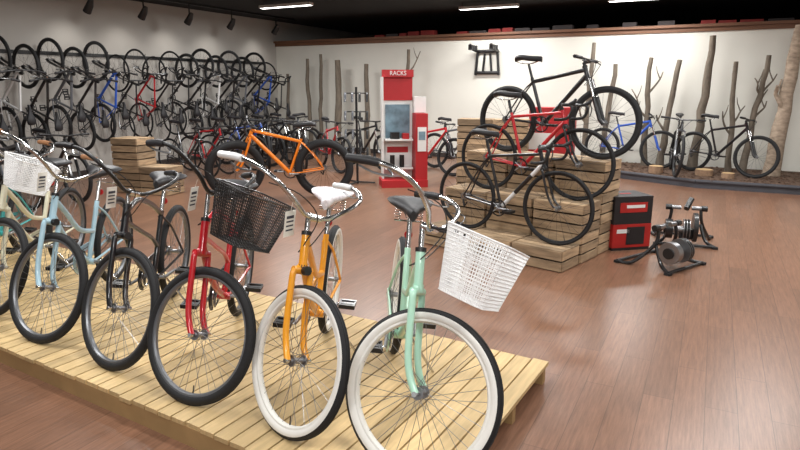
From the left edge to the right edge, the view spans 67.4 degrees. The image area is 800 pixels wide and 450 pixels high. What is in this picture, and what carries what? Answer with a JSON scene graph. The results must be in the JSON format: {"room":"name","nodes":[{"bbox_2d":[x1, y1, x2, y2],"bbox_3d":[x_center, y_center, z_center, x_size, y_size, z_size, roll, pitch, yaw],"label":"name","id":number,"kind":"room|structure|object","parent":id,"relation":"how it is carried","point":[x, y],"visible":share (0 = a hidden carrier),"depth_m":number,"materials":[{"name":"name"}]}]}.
{"room":"bicycle shop","nodes":[
{"label":"bicycle shop","id":0,"kind":"room"},
{"bbox_2d":[0,0,374,176],"bbox_3d":[-6.485,-2.235,9.670,0.160,3.220,26.000,7,15,27],"label":"wall","id":1,"kind":"structure","parent":0,"point":[115,24],"depth_m":11.73,"materials":[{"name":"beige paint"}]},
{"bbox_2d":[104,54,149,137],"bbox_3d":[-5.066,-2.289,11.092,1.030,1.680,0.493,7,15,27],"label":"bicycle","id":2,"kind":"object","parent":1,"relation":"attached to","point":[146,122],"visible":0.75,"depth_m":11.03,"materials":[{"name":"black metal"}]},
{"bbox_2d":[0,48,262,64],"bbox_3d":[-5.669,-3.079,10.774,0.125,0.101,10.000,7,15,27],"label":"bike rack","id":3,"kind":"object","parent":1,"relation":"attached to","point":[1,50],"visible":0.69,"depth_m":11.43,"materials":[{"name":"black metal"}]},
{"bbox_2d":[0,73,20,134],"bbox_3d":[-6.220,-1.821,8.909,1.017,1.780,0.705,7,15,27],"label":"bicycle","id":4,"kind":"object","parent":3,"relation":"hanging from","point":[3,125],"visible":0.88,"depth_m":8.76,"materials":[{"name":"black metal"}]},
{"bbox_2d":[0,36,46,150],"bbox_3d":[-6.027,-2.023,9.245,1.017,1.780,0.705,7,15,27],"label":"bicycle","id":5,"kind":"object","parent":3,"relation":"hanging from","point":[31,120],"visible":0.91,"depth_m":9.16,"materials":[{"name":"black metal"}]},
{"bbox_2d":[12,44,72,153],"bbox_3d":[-5.835,-1.991,9.636,1.017,1.780,0.705,7,15,27],"label":"bicycle","id":6,"kind":"object","parent":3,"relation":"hanging from","point":[58,125],"visible":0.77,"depth_m":9.56,"materials":[{"name":"black metal"}]},
{"bbox_2d":[36,37,95,142],"bbox_3d":[-5.642,-2.193,9.972,1.017,1.780,0.705,7,15,27],"label":"bicycle","id":7,"kind":"object","parent":3,"relation":"hanging from","point":[81,116],"visible":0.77,"depth_m":9.92,"materials":[{"name":"black metal"}]},
{"bbox_2d":[63,47,117,150],"bbox_3d":[-5.449,-2.160,10.363,1.017,1.780,0.705,7,15,27],"label":"bicycle","id":8,"kind":"object","parent":3,"relation":"hanging from","point":[105,123],"visible":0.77,"depth_m":10.30,"materials":[{"name":"metal"}]},
{"bbox_2d":[82,41,137,141],"bbox_3d":[-5.256,-2.362,10.699,1.017,1.780,0.705,7,15,27],"label":"bicycle","id":9,"kind":"object","parent":3,"relation":"hanging from","point":[125,115],"visible":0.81,"depth_m":10.63,"materials":[{"name":"black rubber"}]},
{"bbox_2d":[122,49,167,136],"bbox_3d":[-4.873,-2.491,11.428,1.030,1.680,0.493,7,15,27],"label":"bicycle","id":10,"kind":"object","parent":3,"relation":"hanging from","point":[163,112],"visible":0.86,"depth_m":11.39,"materials":[{"name":"black metal"}]},
{"bbox_2d":[158,51,200,134],"bbox_3d":[-4.481,-2.663,12.167,1.030,1.680,0.493,7,15,27],"label":"bicycle","id":11,"kind":"object","parent":3,"relation":"hanging from","point":[197,113],"visible":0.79,"depth_m":12.13,"materials":[{"name":"metal"}]},
{"bbox_2d":[174,53,221,139],"bbox_3d":[-4.292,-2.669,12.543,1.017,1.780,0.705,7,15,27],"label":"bicycle","id":12,"kind":"object","parent":3,"relation":"hanging from","point":[202,80],"visible":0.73,"depth_m":12.48,"materials":[{"name":"black metal"}]},
{"bbox_2d":[189,48,235,132],"bbox_3d":[-4.099,-2.871,12.879,1.017,1.780,0.705,7,15,27],"label":"bicycle","id":13,"kind":"object","parent":3,"relation":"hanging from","point":[227,110],"visible":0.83,"depth_m":12.80,"materials":[{"name":"black rubber"}]},
{"bbox_2d":[204,55,248,135],"bbox_3d":[-3.906,-2.838,13.270,1.017,1.780,0.705,7,15,27],"label":"bicycle","id":14,"kind":"object","parent":3,"relation":"hanging from","point":[231,80],"visible":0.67,"depth_m":13.20,"materials":[{"name":"black metal"}]},
{"bbox_2d":[217,50,261,128],"bbox_3d":[-3.713,-3.040,13.605,1.017,1.780,0.705,7,15,27],"label":"bicycle","id":15,"kind":"object","parent":3,"relation":"hanging from","point":[253,108],"visible":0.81,"depth_m":13.53,"materials":[{"name":"black metal"}]},
{"bbox_2d":[231,57,273,133],"bbox_3d":[-3.520,-3.008,13.996,1.017,1.780,0.705,7,15,27],"label":"bicycle","id":16,"kind":"object","parent":3,"relation":"hanging from","point":[257,81],"visible":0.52,"depth_m":13.90,"materials":[{"name":"black metal"}]},
{"bbox_2d":[243,52,284,126],"bbox_3d":[-3.327,-3.210,14.332,1.017,1.780,0.705,7,15,27],"label":"bicycle","id":17,"kind":"object","parent":3,"relation":"hanging from","point":[264,72],"visible":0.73,"depth_m":14.24,"materials":[{"name":"black rubber"}]},
{"bbox_2d":[28,145,274,179],"bbox_3d":[-6.403,-0.706,9.983,0.020,0.100,14.000,7,15,27],"label":"baseboard","id":18,"kind":"structure","parent":1,"relation":"attached to","point":[273,146],"depth_m":12.64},
{"bbox_2d":[142,56,184,138],"bbox_3d":[-4.674,-2.462,11.831,1.030,1.680,0.493,7,15,27],"label":"bicycle","id":19,"kind":"object","parent":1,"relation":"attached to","point":[180,115],"visible":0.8,"depth_m":11.75,"materials":[{"name":"black metal"}]},
{"bbox_2d":[255,62,290,130],"bbox_3d":[-3.131,-3.140,14.738,1.030,1.680,0.493,7,15,27],"label":"bicycle","id":20,"kind":"object","parent":1,"relation":"attached to","point":[275,73],"visible":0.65,"depth_m":14.64,"materials":[{"name":"black metal"}]},
{"bbox_2d":[0,149,799,449],"bbox_3d":[-0.196,0.120,6.881,16.000,0.100,26.000,7,15,27],"label":"floor","id":21,"kind":"structure","parent":0,"point":[639,357],"depth_m":4.28,"materials":[{"name":"laminate"}]},
{"bbox_2d":[0,136,43,209],"bbox_3d":[-5.394,-0.750,8.149,1.703,1.017,0.679,4,14,15],"label":"bicycle","id":22,"kind":"object","parent":21,"relation":"on","point":[16,144],"visible":0.44,"depth_m":8.02,"materials":[{"name":"metal"}]},
{"bbox_2d":[23,128,92,201],"bbox_3d":[-5.022,-0.864,8.637,1.703,1.017,0.679,3,14,14],"label":"bicycle","id":23,"kind":"object","parent":21,"relation":"on","point":[35,130],"visible":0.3,"depth_m":8.48,"materials":[{"name":"black metal"}]},
{"bbox_2d":[110,136,184,195],"bbox_3d":[-3.900,-0.928,9.282,1.000,0.832,0.400,5,14,19],"label":"crates","id":24,"kind":"object","parent":21,"relation":"on","point":[136,160],"visible":0.8,"depth_m":9.16,"materials":[{"name":"brown wood"}]},
{"bbox_2d":[158,120,220,178],"bbox_3d":[-3.848,-1.365,10.784,1.651,1.017,0.486,5,14,21],"label":"bicycle","id":25,"kind":"object","parent":21,"relation":"on","point":[195,128],"visible":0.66,"depth_m":10.75,"materials":[{"name":"black metal"}]},
{"bbox_2d":[178,118,240,173],"bbox_3d":[-3.659,-1.498,11.357,1.662,1.017,0.472,5,14,21],"label":"bicycle","id":26,"kind":"object","parent":21,"relation":"on","point":[218,126],"visible":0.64,"depth_m":11.35,"materials":[{"name":"black metal"}]},
{"bbox_2d":[197,117,268,170],"bbox_3d":[-3.311,-1.601,11.795,1.673,1.017,0.468,3,14,15],"label":"bicycle","id":27,"kind":"object","parent":21,"relation":"on","point":[212,118],"visible":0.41,"depth_m":11.78,"materials":[{"name":"black rubber"}]},
{"bbox_2d":[212,115,285,166],"bbox_3d":[-3.155,-1.726,12.334,1.703,1.017,0.679,1,13,3],"label":"bicycle","id":28,"kind":"object","parent":21,"relation":"on","point":[261,128],"visible":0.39,"depth_m":12.33,"materials":[{"name":"black rubber"}]},
{"bbox_2d":[249,115,284,168],"bbox_3d":[-2.848,-1.720,12.305,0.658,1.017,1.697,-10,16,-37],"label":"bicycle","id":29,"kind":"object","parent":21,"relation":"on","point":[268,139],"visible":0.48,"depth_m":11.93,"materials":[{"name":"black metal"}]},
{"bbox_2d":[237,114,303,160],"bbox_3d":[-2.779,-1.843,12.832,1.703,1.017,0.679,1,13,3],"label":"bicycle","id":30,"kind":"object","parent":21,"relation":"on","point":[284,126],"visible":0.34,"depth_m":12.82,"materials":[{"name":"black metal"}]},
{"bbox_2d":[0,236,547,449],"bbox_3d":[-2.384,0.581,4.419,6.614,0.120,1.483,8,15,30],"label":"display platform","id":31,"kind":"object","parent":21,"relation":"on","point":[236,421],"visible":0.59,"depth_m":3.24,"materials":[{"name":"brown wood"}]},
{"bbox_2d":[0,147,47,259],"bbox_3d":[-3.441,-0.234,4.937,0.624,1.240,1.679,-2,13,-9],"label":"bicycle","id":32,"kind":"object","parent":31,"relation":"on","point":[12,239],"visible":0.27,"depth_m":5.27,"materials":[{"name":"black rubber"}]},
{"bbox_2d":[0,140,86,314],"bbox_3d":[-2.638,-0.198,4.561,0.753,1.340,1.554,2,13,9],"label":"bicycle","id":33,"kind":"object","parent":31,"relation":"on","point":[12,179],"visible":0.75,"depth_m":4.12,"materials":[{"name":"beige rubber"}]},
{"bbox_2d":[0,129,132,343],"bbox_3d":[-2.284,-0.069,4.133,0.607,1.284,1.654,-3,13,-12],"label":"bicycle","id":34,"kind":"object","parent":31,"relation":"on","point":[80,261],"visible":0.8,"depth_m":3.71,"materials":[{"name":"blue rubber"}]},
{"bbox_2d":[55,142,190,370],"bbox_3d":[-1.632,0.041,3.805,0.558,1.218,1.681,-2,13,-7],"label":"bicycle","id":35,"kind":"object","parent":31,"relation":"on","point":[155,274],"visible":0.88,"depth_m":3.39,"materials":[{"name":"black metal"}]},
{"bbox_2d":[145,139,295,405],"bbox_3d":[-0.842,0.094,3.466,0.754,1.269,1.566,2,13,8],"label":"bicycle","id":36,"kind":"object","parent":31,"relation":"on","point":[232,288],"visible":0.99,"depth_m":2.94,"materials":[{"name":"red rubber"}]},
{"bbox_2d":[217,150,362,440],"bbox_3d":[-0.498,0.184,3.177,0.642,1.224,1.695,0,13,2],"label":"bicycle","id":37,"kind":"object","parent":31,"relation":"on","point":[317,302],"visible":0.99,"depth_m":2.71,"materials":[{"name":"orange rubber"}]},
{"bbox_2d":[345,153,529,449],"bbox_3d":[0.209,0.228,2.916,0.747,1.261,1.576,2,13,7],"label":"bicycle","id":38,"kind":"object","parent":31,"relation":"on","point":[405,321],"visible":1,"depth_m":2.40,"materials":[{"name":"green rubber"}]},
{"bbox_2d":[204,115,352,196],"bbox_3d":[-1.749,-0.961,8.681,2.082,1.196,0.694,1,13,4],"label":"bicycle","id":39,"kind":"object","parent":21,"relation":"on","point":[300,174],"visible":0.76,"depth_m":8.75,"materials":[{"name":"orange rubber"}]},
{"bbox_2d":[248,113,321,158],"bbox_3d":[-2.634,-2.033,13.650,0.679,1.017,1.703,12,18,42],"label":"bicycle","id":40,"kind":"object","parent":21,"relation":"on","point":[297,114],"visible":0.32,"depth_m":13.55,"materials":[{"name":"black metal"}]},
{"bbox_2d":[286,74,290,150],"bbox_3d":[-2.811,-2.824,15.114,0.144,1.912,0.133,0,13,0],"label":"trunk","id":41,"kind":"object","parent":21,"relation":"on","point":[287,75],"visible":0.58,"depth_m":14.99,"materials":[{"name":"brown plant"}]},
{"bbox_2d":[259,113,318,159],"bbox_3d":[-2.561,-1.994,13.480,1.702,1.017,0.680,3,13,11],"label":"bicycle","id":42,"kind":"object","parent":21,"relation":"on","point":[271,114],"visible":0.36,"depth_m":13.46,"materials":[{"name":"black metal"}]},
{"bbox_2d":[283,116,318,169],"bbox_3d":[-2.122,-1.648,12.000,0.657,1.017,1.698,-11,17,-39],"label":"bicycle","id":43,"kind":"object","parent":21,"relation":"on","point":[292,135],"visible":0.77,"depth_m":12.12,"materials":[{"name":"black metal"}]},
{"bbox_2d":[305,59,313,151],"bbox_3d":[-2.225,-2.923,14.757,0.158,2.252,0.145,0,13,0],"label":"trunk","id":44,"kind":"object","parent":21,"relation":"on","point":[307,60],"visible":0.77,"depth_m":14.67,"materials":[{"name":"brown plant"}]},
{"bbox_2d":[318,54,323,151],"bbox_3d":[-1.951,-2.953,14.676,0.172,2.358,0.134,0,13,0],"label":"trunk","id":45,"kind":"object","parent":21,"relation":"on","point":[320,55],"visible":0.78,"depth_m":14.61,"materials":[{"name":"brown plant"}]},
{"bbox_2d":[315,117,353,173],"bbox_3d":[-1.252,-1.592,11.760,0.648,1.017,1.712,-3,14,-14],"label":"bicycle","id":46,"kind":"object","parent":21,"relation":"on","point":[325,119],"visible":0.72,"depth_m":11.51,"materials":[{"name":"black rubber"}]},
{"bbox_2d":[334,60,341,154],"bbox_3d":[-1.491,-2.789,14.286,0.232,2.206,0.244,0,13,0],"label":"trunk","id":47,"kind":"object","parent":21,"relation":"on","point":[338,85],"visible":0.71,"depth_m":14.17,"materials":[{"name":"brown plant"}]},
{"bbox_2d":[344,87,374,184],"bbox_3d":[-0.755,-1.472,9.966,0.534,1.600,0.462,7,15,29],"label":"stand","id":48,"kind":"object","parent":21,"relation":"on","point":[358,99],"visible":0.92,"depth_m":9.93,"materials":[{"name":"grey paint"}]},
{"bbox_2d":[343,116,380,169],"bbox_3d":[-0.719,-1.654,12.026,1.698,1.017,0.657,10,16,35],"label":"bicycle","id":49,"kind":"object","parent":21,"relation":"on","point":[360,143],"visible":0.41,"depth_m":11.93,"materials":[{"name":"black metal"}]},
{"bbox_2d":[364,64,370,154],"bbox_3d":[-0.778,-2.679,14.040,0.175,2.111,0.184,0,13,0],"label":"trunk","id":50,"kind":"object","parent":21,"relation":"on","point":[366,80],"visible":0.77,"depth_m":13.96,"materials":[{"name":"brown plant"}]},
{"bbox_2d":[379,70,427,187],"bbox_3d":[0.050,-1.573,9.799,0.757,1.872,0.460,-2,13,-8],"label":"kiosk","id":51,"kind":"object","parent":21,"relation":"on","point":[404,133],"visible":0.99,"depth_m":9.82,"materials":[{"name":"red metal"}]},
{"bbox_2d":[406,49,420,69],"bbox_3d":[0.158,-2.737,13.552,0.599,2.450,0.167,0,13,0],"label":"trunk","id":52,"kind":"object","parent":21,"relation":"on","point":[408,50],"visible":0.26,"depth_m":13.34,"materials":[{"name":"brown plant"}]},
{"bbox_2d":[428,117,456,167],"bbox_3d":[1.085,-1.567,11.654,1.702,1.017,0.679,6,14,22],"label":"bicycle","id":53,"kind":"object","parent":21,"relation":"on","point":[446,157],"visible":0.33,"depth_m":11.91,"materials":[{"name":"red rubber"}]},
{"bbox_2d":[428,121,457,175],"bbox_3d":[0.676,-1.496,11.349,0.648,1.017,1.712,-8,15,-31],"label":"bicycle","id":54,"kind":"object","parent":21,"relation":"on","point":[446,133],"visible":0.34,"depth_m":11.02,"materials":[{"name":"red metal"}]},
{"bbox_2d":[456,118,529,184],"bbox_3d":[1.400,-1.031,9.069,1.035,1.130,0.400,3,14,15],"label":"crates","id":55,"kind":"object","parent":21,"relation":"on","point":[465,125],"visible":0.39,"depth_m":8.87,"materials":[{"name":"brown wood"}]},
{"bbox_2d":[424,148,621,271],"bbox_3d":[1.227,-0.238,6.160,1.597,0.908,1.172,11,17,40],"label":"display","id":56,"kind":"object","parent":21,"relation":"on","point":[512,230],"visible":0.62,"depth_m":5.89,"materials":[{"name":"brown wood"}]},
{"bbox_2d":[440,128,594,244],"bbox_3d":[1.053,-0.391,5.730,1.677,1.019,0.471,11,17,40],"label":"bicycle","id":57,"kind":"object","parent":56,"relation":"on","point":[500,205],"visible":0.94,"depth_m":5.62,"materials":[{"name":"metal"}]},
{"bbox_2d":[461,90,615,200],"bbox_3d":[1.305,-0.806,5.928,1.676,1.019,0.477,11,17,40],"label":"bicycle","id":58,"kind":"object","parent":56,"relation":"on","point":[564,125],"visible":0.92,"depth_m":5.79,"materials":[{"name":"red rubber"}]},
{"bbox_2d":[528,107,576,154],"bbox_3d":[2.298,-1.157,9.275,0.750,1.300,0.410,5,14,19],"label":"product boxes","id":59,"kind":"object","parent":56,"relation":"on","point":[538,138],"visible":0.18,"depth_m":9.04},
{"bbox_2d":[480,54,642,159],"bbox_3d":[1.638,-1.233,6.174,0.660,1.019,1.714,-9,16,-33],"label":"bicycle","id":60,"kind":"object","parent":56,"relation":"on","point":[593,93],"visible":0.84,"depth_m":5.96,"materials":[{"name":"black metal"}]},
{"bbox_2d":[607,190,653,250],"bbox_3d":[2.299,-0.053,6.185,0.432,0.554,0.349,-3,13,-12],"label":"carton","id":61,"kind":"object","parent":21,"relation":"on","point":[630,228],"visible":0.73,"depth_m":6.03,"materials":[{"name":"red cardboard"}]},
{"bbox_2d":[614,220,706,275],"bbox_3d":[2.450,0.171,5.579,0.650,0.405,0.575,-9,16,-34],"label":"trainer","id":62,"kind":"object","parent":21,"relation":"on","point":[680,250],"visible":1,"depth_m":5.40,"materials":[{"name":"metal"}]},
{"bbox_2d":[650,197,717,249],"bbox_3d":[3.019,-0.048,6.353,0.650,0.480,0.615,5,14,19],"label":"trainer","id":63,"kind":"object","parent":21,"relation":"on","point":[689,229],"visible":0.88,"depth_m":6.23,"materials":[{"name":"metal"}]},
{"bbox_2d":[619,162,799,194],"bbox_3d":[5.685,-0.819,10.358,6.200,0.148,1.981,7,15,27],"label":"bed","id":64,"kind":"object","parent":21,"relation":"on","point":[788,182],"visible":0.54,"depth_m":9.92,"materials":[{"name":"brown soil"}]},
{"bbox_2d":[579,43,595,155],"bbox_3d":[3.633,-2.397,11.841,0.322,2.307,0.136,-4,14,-18],"label":"trunk","id":65,"kind":"object","parent":64,"relation":"on","point":[585,120],"visible":0.41,"depth_m":11.82,"materials":[{"name":"brown plant"}]},
{"bbox_2d":[599,64,617,152],"bbox_3d":[4.060,-2.171,11.766,0.273,1.914,0.144,0,13,0],"label":"trunk","id":66,"kind":"object","parent":64,"relation":"on","point":[615,66],"visible":0.61,"depth_m":11.67,"materials":[{"name":"brown plant"}]},
{"bbox_2d":[585,111,680,167],"bbox_3d":[4.405,-1.628,11.341,0.635,1.017,1.708,-10,16,-36],"label":"bicycle","id":67,"kind":"object","parent":64,"relation":"on","point":[654,132],"visible":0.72,"depth_m":11.09,"materials":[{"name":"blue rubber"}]},
{"bbox_2d":[631,57,662,165],"bbox_3d":[4.596,-2.114,11.283,0.544,2.010,0.152,0,13,0],"label":"trunk","id":68,"kind":"object","parent":64,"relation":"on","point":[648,90],"visible":0.68,"depth_m":11.19,"materials":[{"name":"brown plant"}]},
{"bbox_2d":[648,165,663,173],"bbox_3d":[4.500,-0.981,10.553,0.240,0.124,0.240,0,13,0],"label":"log slice","id":69,"kind":"object","parent":64,"relation":"on","point":[656,169],"visible":1,"depth_m":10.46,"materials":[{"name":"brown wood"}]},
{"bbox_2d":[655,60,681,164],"bbox_3d":[4.968,-2.064,11.171,0.369,1.962,0.177,0,13,0],"label":"trunk","id":70,"kind":"object","parent":64,"relation":"on","point":[665,127],"visible":0.89,"depth_m":11.15,"materials":[{"name":"brown plant"}]},
{"bbox_2d":[661,113,705,176],"bbox_3d":[4.893,-1.398,10.356,0.674,1.017,1.722,9,16,33],"label":"bicycle","id":71,"kind":"object","parent":64,"relation":"on","point":[673,155],"visible":0.98,"depth_m":10.02,"materials":[{"name":"black rubber"}]},
{"bbox_2d":[687,35,715,166],"bbox_3d":[5.411,-2.171,10.773,0.274,2.362,0.200,0,13,0],"label":"trunk","id":72,"kind":"object","parent":64,"relation":"on","point":[706,83],"visible":0.84,"depth_m":10.71,"materials":[{"name":"brown plant"}]},
{"bbox_2d":[695,168,712,175],"bbox_3d":[5.200,-0.903,10.263,0.280,0.104,0.280,0,13,0],"label":"log slice","id":73,"kind":"object","parent":64,"relation":"on","point":[699,171],"visible":1,"depth_m":10.16,"materials":[{"name":"brown wood"}]},
{"bbox_2d":[721,172,734,178],"bbox_3d":[5.450,-0.825,9.973,0.200,0.084,0.200,0,13,0],"label":"log slice","id":74,"kind":"object","parent":64,"relation":"on","point":[727,175],"visible":1,"depth_m":9.90,"materials":[{"name":"brown wood"}]},
{"bbox_2d":[676,113,780,177],"bbox_3d":[5.629,-1.383,10.291,0.659,1.017,1.714,-5,14,-21],"label":"bicycle","id":75,"kind":"object","parent":64,"relation":"on","point":[750,138],"visible":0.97,"depth_m":10.05,"materials":[{"name":"black metal"}]},
{"bbox_2d":[722,61,744,170],"bbox_3d":[5.831,-1.891,10.570,0.451,1.911,0.124,-3,13,-13],"label":"trunk","id":76,"kind":"object","parent":64,"relation":"on","point":[727,165],"visible":0.96,"depth_m":10.56,"materials":[{"name":"brown plant"}]},
{"bbox_2d":[739,55,776,171],"bbox_3d":[6.237,-1.924,10.476,0.430,2.006,0.188,-2,13,-10],"label":"trunk","id":77,"kind":"object","parent":64,"relation":"on","point":[743,163],"visible":0.97,"depth_m":10.41,"materials":[{"name":"brown plant"}]},
{"bbox_2d":[761,25,799,176],"bbox_3d":[6.348,-2.038,9.976,0.403,2.466,0.293,0,13,0],"label":"trunk","id":78,"kind":"object","parent":64,"relation":"on","point":[779,129],"visible":0.98,"depth_m":9.90,"materials":[{"name":"brown wood"}]},
{"bbox_2d":[132,0,799,34],"bbox_3d":[-0.196,-3.113,6.127,16.000,0.100,26.000,7,15,27],"label":"ceiling","id":79,"kind":"structure","parent":0,"point":[370,17],"depth_m":13.50,"materials":[{"name":"black"}]},
{"bbox_2d":[83,0,293,34],"bbox_3d":[-4.111,-4.231,12.105,0.225,0.433,6.400,7,15,27],"label":"track spotlights","id":80,"kind":"object","parent":79,"relation":"attached to","point":[89,5],"visible":1,"depth_m":11.93,"materials":[{"name":"black metal"}]},
{"bbox_2d":[259,0,312,8],"bbox_3d":[-2.200,-4.256,11.535,1.200,0.130,0.140,7,15,27],"label":"strip light","id":81,"kind":"object","parent":79,"relation":"attached to","point":[308,3],"depth_m":11.46,"materials":[{"name":"white plastic"}]},
{"bbox_2d":[458,0,518,9],"bbox_3d":[1.730,-4.302,11.729,1.200,0.130,0.140,7,15,27],"label":"strip light","id":82,"kind":"object","parent":79,"relation":"attached to","point":[515,4],"depth_m":11.67,"materials":[{"name":"white plastic"}]},
{"bbox_2d":[608,0,640,1],"bbox_3d":[4.300,-4.029,10.561,1.200,0.130,0.140,7,15,27],"label":"strip light","id":83,"kind":"object","parent":79,"relation":"attached to","point":[608,0],"depth_m":10.72,"materials":[{"name":"white plastic"}]},
{"bbox_2d":[276,28,799,171],"bbox_3d":[3.055,-2.658,12.692,14.000,2.670,0.160,7,15,27],"label":"wall","id":84,"kind":"structure","parent":0,"point":[444,75],"depth_m":12.20,"materials":[{"name":"beige paint"}]},
{"bbox_2d":[299,145,456,157],"bbox_3d":[3.013,-1.387,12.904,14.000,0.100,0.020,7,15,27],"label":"baseboard","id":85,"kind":"structure","parent":84,"relation":"attached to","point":[435,154],"depth_m":14.02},
{"bbox_2d":[468,43,499,74],"bbox_3d":[1.782,-3.516,12.757,0.588,0.638,0.534,7,15,27],"label":"bike rack","id":86,"kind":"object","parent":84,"relation":"attached to","point":[493,48],"visible":1,"depth_m":12.89,"materials":[{"name":"black metal"}]},
{"bbox_2d":[273,20,799,46],"bbox_3d":[3.046,-3.939,12.374,14.000,0.130,0.301,7,15,27],"label":"trim","id":87,"kind":"structure","parent":84,"relation":"attached to","point":[783,24],"depth_m":12.14,"materials":[{"name":"brown wood"}]}
]}

